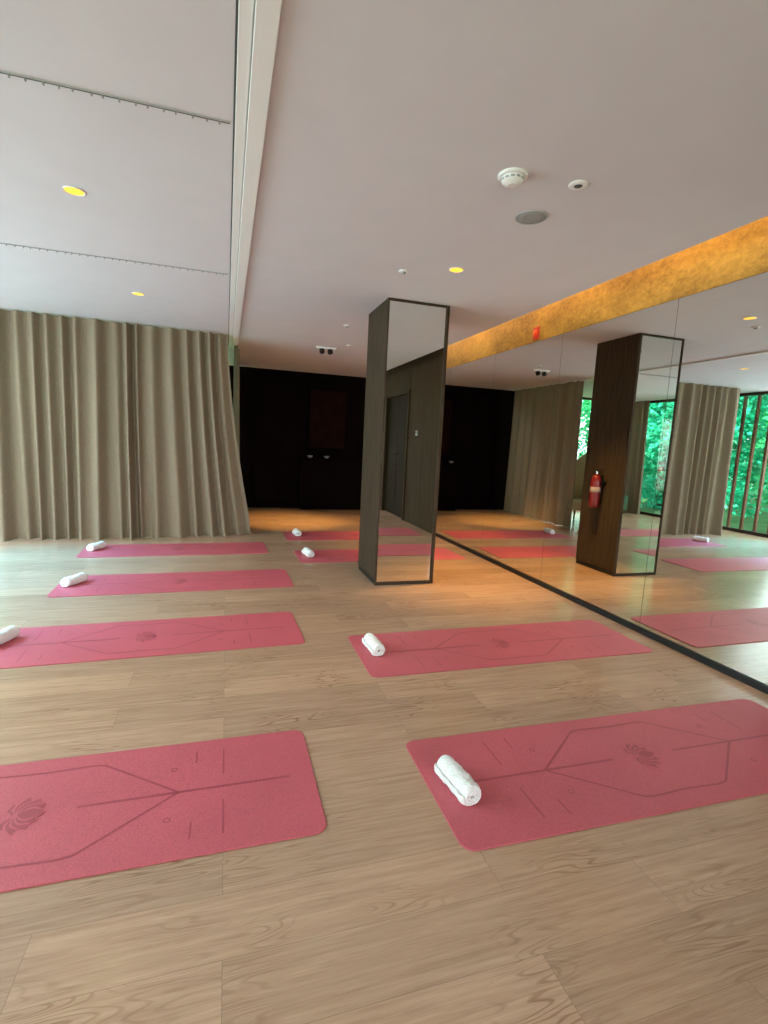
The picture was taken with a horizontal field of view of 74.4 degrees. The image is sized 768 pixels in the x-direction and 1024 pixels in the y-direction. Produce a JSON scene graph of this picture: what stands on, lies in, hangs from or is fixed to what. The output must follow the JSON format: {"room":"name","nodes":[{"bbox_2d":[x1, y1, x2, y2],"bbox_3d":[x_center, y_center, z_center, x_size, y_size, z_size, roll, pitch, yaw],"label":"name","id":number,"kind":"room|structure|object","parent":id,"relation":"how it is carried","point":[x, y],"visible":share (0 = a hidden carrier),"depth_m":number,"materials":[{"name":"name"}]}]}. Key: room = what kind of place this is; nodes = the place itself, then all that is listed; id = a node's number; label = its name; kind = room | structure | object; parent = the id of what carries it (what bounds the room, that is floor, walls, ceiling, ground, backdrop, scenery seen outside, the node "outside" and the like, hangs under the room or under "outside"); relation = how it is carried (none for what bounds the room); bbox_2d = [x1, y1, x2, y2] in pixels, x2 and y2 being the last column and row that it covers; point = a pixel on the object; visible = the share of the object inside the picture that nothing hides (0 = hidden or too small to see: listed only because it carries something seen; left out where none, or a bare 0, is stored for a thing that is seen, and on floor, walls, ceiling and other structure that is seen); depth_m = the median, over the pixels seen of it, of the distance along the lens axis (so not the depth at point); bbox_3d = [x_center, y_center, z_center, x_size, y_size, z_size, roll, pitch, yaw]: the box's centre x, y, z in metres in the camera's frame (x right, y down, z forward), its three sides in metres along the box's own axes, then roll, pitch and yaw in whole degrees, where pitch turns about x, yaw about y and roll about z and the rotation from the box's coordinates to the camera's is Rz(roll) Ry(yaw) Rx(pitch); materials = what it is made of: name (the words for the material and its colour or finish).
{"room":"exercise studio","nodes":[
{"label":"exercise studio","id":0,"kind":"room"},
{"bbox_2d":[229,365,365,507],"bbox_3d":[-1.385,-1.324,9.524,3.185,2.506,0.180,0,8,-17],"label":"wall","id":1,"kind":"structure","parent":0,"point":[274,404],"depth_m":9.29,"materials":[{"name":"black paint"}]},
{"bbox_2d":[308,388,347,449],"bbox_3d":[-1.046,-1.725,9.462,0.717,1.090,0.035,0,8,-17],"label":"wall panel","id":2,"kind":"object","parent":1,"relation":"attached to","point":[327,428],"visible":1,"depth_m":9.45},
{"bbox_2d":[0,508,767,1023],"bbox_3d":[-0.967,0.922,2.851,6.344,0.120,13.576,0,8,-17],"label":"floor","id":3,"kind":"structure","parent":0,"point":[381,915],"depth_m":1.58,"materials":[{"name":"brown wood"}]},
{"bbox_2d":[0,612,304,668],"bbox_3d":[-1.494,0.786,3.187,1.901,0.007,0.617,0,8,-19],"label":"yoga mat","id":4,"kind":"object","parent":3,"relation":"on","point":[63,644],"visible":1,"depth_m":3.16,"materials":[{"name":"pink rubber"}]},
{"bbox_2d":[0,625,19,644],"bbox_3d":[-2.264,0.735,2.981,0.100,0.076,0.220,3,8,2],"label":"rolled towel","id":5,"kind":"object","parent":4,"relation":"on","point":[8,633],"visible":1,"depth_m":3.00,"materials":[{"name":"white fabric"}]},
{"bbox_2d":[0,730,325,892],"bbox_3d":[-1.190,1.004,1.676,1.920,0.007,0.617,0,8,-17],"label":"yoga mat","id":6,"kind":"object","parent":3,"relation":"on","point":[69,818],"visible":1,"depth_m":1.75,"materials":[{"name":"pink rubber"}]},
{"bbox_2d":[47,569,293,597],"bbox_3d":[-1.772,0.606,4.423,1.882,0.007,0.617,0,8,-19],"label":"yoga mat","id":7,"kind":"object","parent":3,"relation":"on","point":[116,584],"visible":0.92,"depth_m":4.38,"materials":[{"name":"pink rubber"}]},
{"bbox_2d":[60,572,87,586],"bbox_3d":[-2.567,0.557,4.188,0.100,0.076,0.220,4,8,10],"label":"rolled towel","id":8,"kind":"object","parent":7,"relation":"on","point":[77,578],"visible":1,"depth_m":4.14,"materials":[{"name":"white fabric"}]},
{"bbox_2d":[76,542,267,557],"bbox_3d":[-2.290,0.414,5.653,1.901,0.007,0.617,0,8,-19],"label":"yoga mat","id":9,"kind":"object","parent":3,"relation":"on","point":[119,550],"visible":0.92,"depth_m":5.62,"materials":[{"name":"pink rubber"}]},
{"bbox_2d":[86,541,105,550],"bbox_3d":[-3.089,0.364,5.432,0.100,0.076,0.220,4,8,7],"label":"rolled towel","id":10,"kind":"object","parent":9,"relation":"on","point":[94,546],"visible":1,"depth_m":5.39,"materials":[{"name":"white fabric"}]},
{"bbox_2d":[283,531,358,540],"bbox_3d":[-0.404,0.324,7.021,1.920,0.007,0.617,0,8,-18],"label":"yoga mat","id":11,"kind":"object","parent":3,"relation":"on","point":[318,535],"visible":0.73,"depth_m":6.85,"materials":[{"name":"pink rubber"}]},
{"bbox_2d":[292,528,301,535],"bbox_3d":[-1.178,0.271,6.825,0.100,0.076,0.220,0,8,-22],"label":"rolled towel","id":12,"kind":"object","parent":11,"relation":"on","point":[296,532],"visible":1,"depth_m":6.74,"materials":[{"name":"white fabric"}]},
{"bbox_2d":[298,457,362,509],"bbox_3d":[-0.833,-0.527,9.610,1.587,0.960,0.218,0,8,-17],"label":"cabinet","id":13,"kind":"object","parent":3,"relation":"on","point":[324,483],"depth_m":9.47,"materials":[{"name":"black wood"}]},
{"bbox_2d":[298,457,362,460],"bbox_3d":[-0.811,-0.988,9.548,1.587,0.030,0.218,0,8,-17],"label":"countertop","id":14,"kind":"structure","parent":13,"relation":"on","point":[298,457],"depth_m":9.40,"materials":[{"name":"black"}]},
{"bbox_2d":[294,548,464,562],"bbox_3d":[-0.049,0.494,5.884,1.920,0.007,0.617,0,8,-18],"label":"yoga mat","id":15,"kind":"object","parent":3,"relation":"on","point":[336,555],"visible":0.44,"depth_m":5.77,"materials":[{"name":"pink rubber"}]},
{"bbox_2d":[302,547,314,556],"bbox_3d":[-0.848,0.447,5.640,0.100,0.076,0.220,-1,9,-27],"label":"rolled towel","id":16,"kind":"object","parent":15,"relation":"on","point":[308,552],"visible":1,"depth_m":5.57,"materials":[{"name":"white fabric"}]},
{"bbox_2d":[348,620,651,677],"bbox_3d":[0.777,0.875,3.364,1.958,0.007,0.617,0,8,-17],"label":"yoga mat","id":17,"kind":"object","parent":3,"relation":"on","point":[428,651],"visible":1,"depth_m":3.31,"materials":[{"name":"pink rubber"}]},
{"bbox_2d":[362,633,384,655],"bbox_3d":[-0.069,0.821,3.150,0.100,0.076,0.220,0,8,-20],"label":"rolled towel","id":18,"kind":"object","parent":17,"relation":"on","point":[375,646],"visible":1,"depth_m":3.09,"materials":[{"name":"white fabric"}]},
{"bbox_2d":[406,699,767,850],"bbox_3d":[1.118,1.050,2.186,1.978,0.007,0.617,1,8,-17],"label":"yoga mat","id":19,"kind":"object","parent":3,"relation":"on","point":[556,778],"visible":1,"depth_m":2.08,"materials":[{"name":"pink rubber"}]},
{"bbox_2d":[434,755,480,805],"bbox_3d":[0.273,1.005,1.909,0.100,0.076,0.220,-1,8,-24],"label":"rolled towel","id":20,"kind":"object","parent":19,"relation":"on","point":[461,784],"visible":1,"depth_m":1.87,"materials":[{"name":"white fabric"}]},
{"bbox_2d":[0,0,767,377],"bbox_3d":[-1.080,-1.828,2.402,5.822,0.420,13.576,0,8,-17],"label":"ceiling","id":21,"kind":"structure","parent":0,"point":[392,126],"depth_m":2.17,"materials":[{"name":"paint"}]},
{"bbox_2d":[62,186,85,196],"bbox_3d":[-1.615,-1.674,2.638,0.106,0.009,0.106,0,8,-17],"label":"recessed light","id":22,"kind":"object","parent":21,"relation":"in","point":[75,191],"visible":1,"depth_m":2.64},
{"bbox_2d":[0,242,227,275],"bbox_3d":[-2.654,-1.824,3.429,3.053,0.016,0.012,1,8,-17],"label":"rail","id":23,"kind":"object","parent":21,"relation":"attached to","point":[0,242],"visible":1,"depth_m":3.63,"materials":[{"name":"grey plastic"}]},
{"bbox_2d":[0,70,229,124],"bbox_3d":[-2.067,-1.542,1.551,3.053,0.016,0.012,0,8,-17],"label":"rail","id":24,"kind":"object","parent":21,"relation":"attached to","point":[9,74],"visible":1,"depth_m":1.87,"materials":[{"name":"grey plastic"}]},
{"bbox_2d":[0,309,251,541],"bbox_3d":[-2.954,-0.916,5.956,2.800,2.493,0.283,0,8,-22],"label":"curtain","id":25,"kind":"object","parent":21,"relation":"hanging from","point":[108,429],"visible":1,"depth_m":5.88,"materials":[{"name":"fabric"}]},
{"bbox_2d":[132,292,144,295],"bbox_3d":[-2.207,-1.960,4.544,0.106,0.009,0.106,0,8,-17],"label":"recessed light","id":26,"kind":"object","parent":21,"relation":"in","point":[134,293],"visible":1,"depth_m":4.54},
{"bbox_2d":[233,345,239,458],"bbox_3d":[-2.287,-1.143,7.884,0.172,2.493,2.218,0,8,-17],"label":"curtain","id":27,"kind":"object","parent":21,"relation":"hanging from","point":[236,383],"visible":0.47,"depth_m":6.88,"materials":[{"name":"fabric"}]},
{"bbox_2d":[228,0,281,347],"bbox_3d":[-0.412,-1.472,1.615,0.123,0.030,11.392,0,8,-17],"label":"ceiling track","id":28,"kind":"object","parent":21,"relation":"attached to","point":[256,21],"visible":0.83,"depth_m":1.96,"materials":[{"name":"white metal"}]},
{"bbox_2d":[316,346,335,354],"bbox_3d":[-0.765,-2.135,6.698,0.260,0.086,0.080,0,8,-17],"label":"ceiling spotlight","id":29,"kind":"object","parent":21,"relation":"attached to","point":[321,349],"visible":1,"depth_m":6.68,"materials":[{"name":"white plastic"}]},
{"bbox_2d":[399,269,408,273],"bbox_3d":[0.140,-1.705,3.607,0.072,0.024,0.072,0,8,-17],"label":"ceiling sensor","id":30,"kind":"object","parent":21,"relation":"attached to","point":[403,271],"visible":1,"depth_m":3.59,"materials":[{"name":"white plastic"}]},
{"bbox_2d":[449,267,463,272],"bbox_3d":[0.504,-1.688,3.526,0.106,0.009,0.106,0,8,-17],"label":"recessed light","id":31,"kind":"object","parent":21,"relation":"in","point":[453,269],"visible":1,"depth_m":3.52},
{"bbox_2d":[498,167,527,187],"bbox_3d":[0.580,-1.496,2.282,0.132,0.043,0.132,0,8,-17],"label":"smoke detector","id":32,"kind":"object","parent":21,"relation":"attached to","point":[513,177],"visible":1,"depth_m":2.25,"materials":[{"name":"white plastic"}]},
{"bbox_2d":[515,210,547,224],"bbox_3d":[0.780,-1.558,2.680,0.172,0.006,0.172,0,8,-17],"label":"ceiling speaker","id":33,"kind":"object","parent":21,"relation":"attached to","point":[529,217],"visible":1,"depth_m":2.67,"materials":[{"name":"grey plastic"}]},
{"bbox_2d":[568,180,588,189],"bbox_3d":[0.895,-1.503,2.334,0.088,0.012,0.088,0,8,-17],"label":"recessed light","id":34,"kind":"object","parent":21,"relation":"in","point":[577,184],"visible":1,"depth_m":2.32,"materials":[{"name":"white plastic"}]},
{"bbox_2d":[358,297,449,585],"bbox_3d":[0.156,-0.613,4.814,0.570,2.505,0.624,0,8,-17],"label":"column","id":35,"kind":"structure","parent":0,"point":[407,348],"depth_m":4.54,"materials":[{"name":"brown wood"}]},
{"bbox_3d":[1.187,-0.946,6.316,0.188,2.866,7.767,0,8,-17],"label":"wall","id":36,"kind":"structure","parent":0,"visible":0},
{"bbox_2d":[436,368,450,533],"bbox_3d":[0.675,-0.906,7.613,0.010,2.303,1.213,0,8,-17],"label":"wall mirror","id":37,"kind":"object","parent":36,"relation":"attached to","point":[447,382],"visible":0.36,"depth_m":7.09,"materials":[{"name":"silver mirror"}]},
{"bbox_2d":[440,354,495,552],"bbox_3d":[1.034,-0.733,6.464,0.010,2.303,1.213,0,8,-17],"label":"wall mirror","id":38,"kind":"object","parent":36,"relation":"attached to","point":[471,383],"visible":1,"depth_m":6.38,"materials":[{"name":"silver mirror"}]},
{"bbox_2d":[481,334,562,579],"bbox_3d":[1.392,-0.561,5.315,0.010,2.303,1.213,0,8,-17],"label":"wall mirror","id":39,"kind":"object","parent":36,"relation":"attached to","point":[526,378],"visible":1,"depth_m":5.22,"materials":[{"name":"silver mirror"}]},
{"bbox_2d":[436,533,767,693],"bbox_3d":[1.030,0.458,6.425,0.025,0.041,7.667,0,8,-17],"label":"baseboard","id":40,"kind":"structure","parent":36,"relation":"attached to","point":[719,667],"depth_m":3.73,"materials":[{"name":"black metal"}]},
{"bbox_2d":[446,216,767,368],"bbox_3d":[1.163,-2.100,6.082,0.013,0.512,7.667,0,8,-17],"label":"band","id":41,"kind":"object","parent":36,"relation":"attached to","point":[740,253],"visible":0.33,"depth_m":3.73,"materials":[{"name":"gold metal"}]},
{"bbox_2d":[532,326,539,339],"bbox_3d":[1.488,-1.756,4.969,0.028,0.120,0.096,0,8,-17],"label":"beacon","id":42,"kind":"object","parent":41,"relation":"attached to","point":[536,330],"visible":1,"depth_m":4.95,"materials":[{"name":"red plastic"}]},
{"bbox_2d":[540,299,678,625],"bbox_3d":[1.754,-0.386,4.154,0.010,2.303,1.239,0,8,-17],"label":"wall mirror","id":43,"kind":"object","parent":36,"relation":"attached to","point":[614,377],"visible":1,"depth_m":4.02,"materials":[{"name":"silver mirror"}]},
{"bbox_2d":[640,272,767,685],"bbox_3d":[2.081,-0.229,3.108,0.010,2.303,0.970,0,8,-17],"label":"wall mirror","id":44,"kind":"object","parent":36,"relation":"attached to","point":[706,586],"visible":1,"depth_m":3.15,"materials":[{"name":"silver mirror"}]}
]}

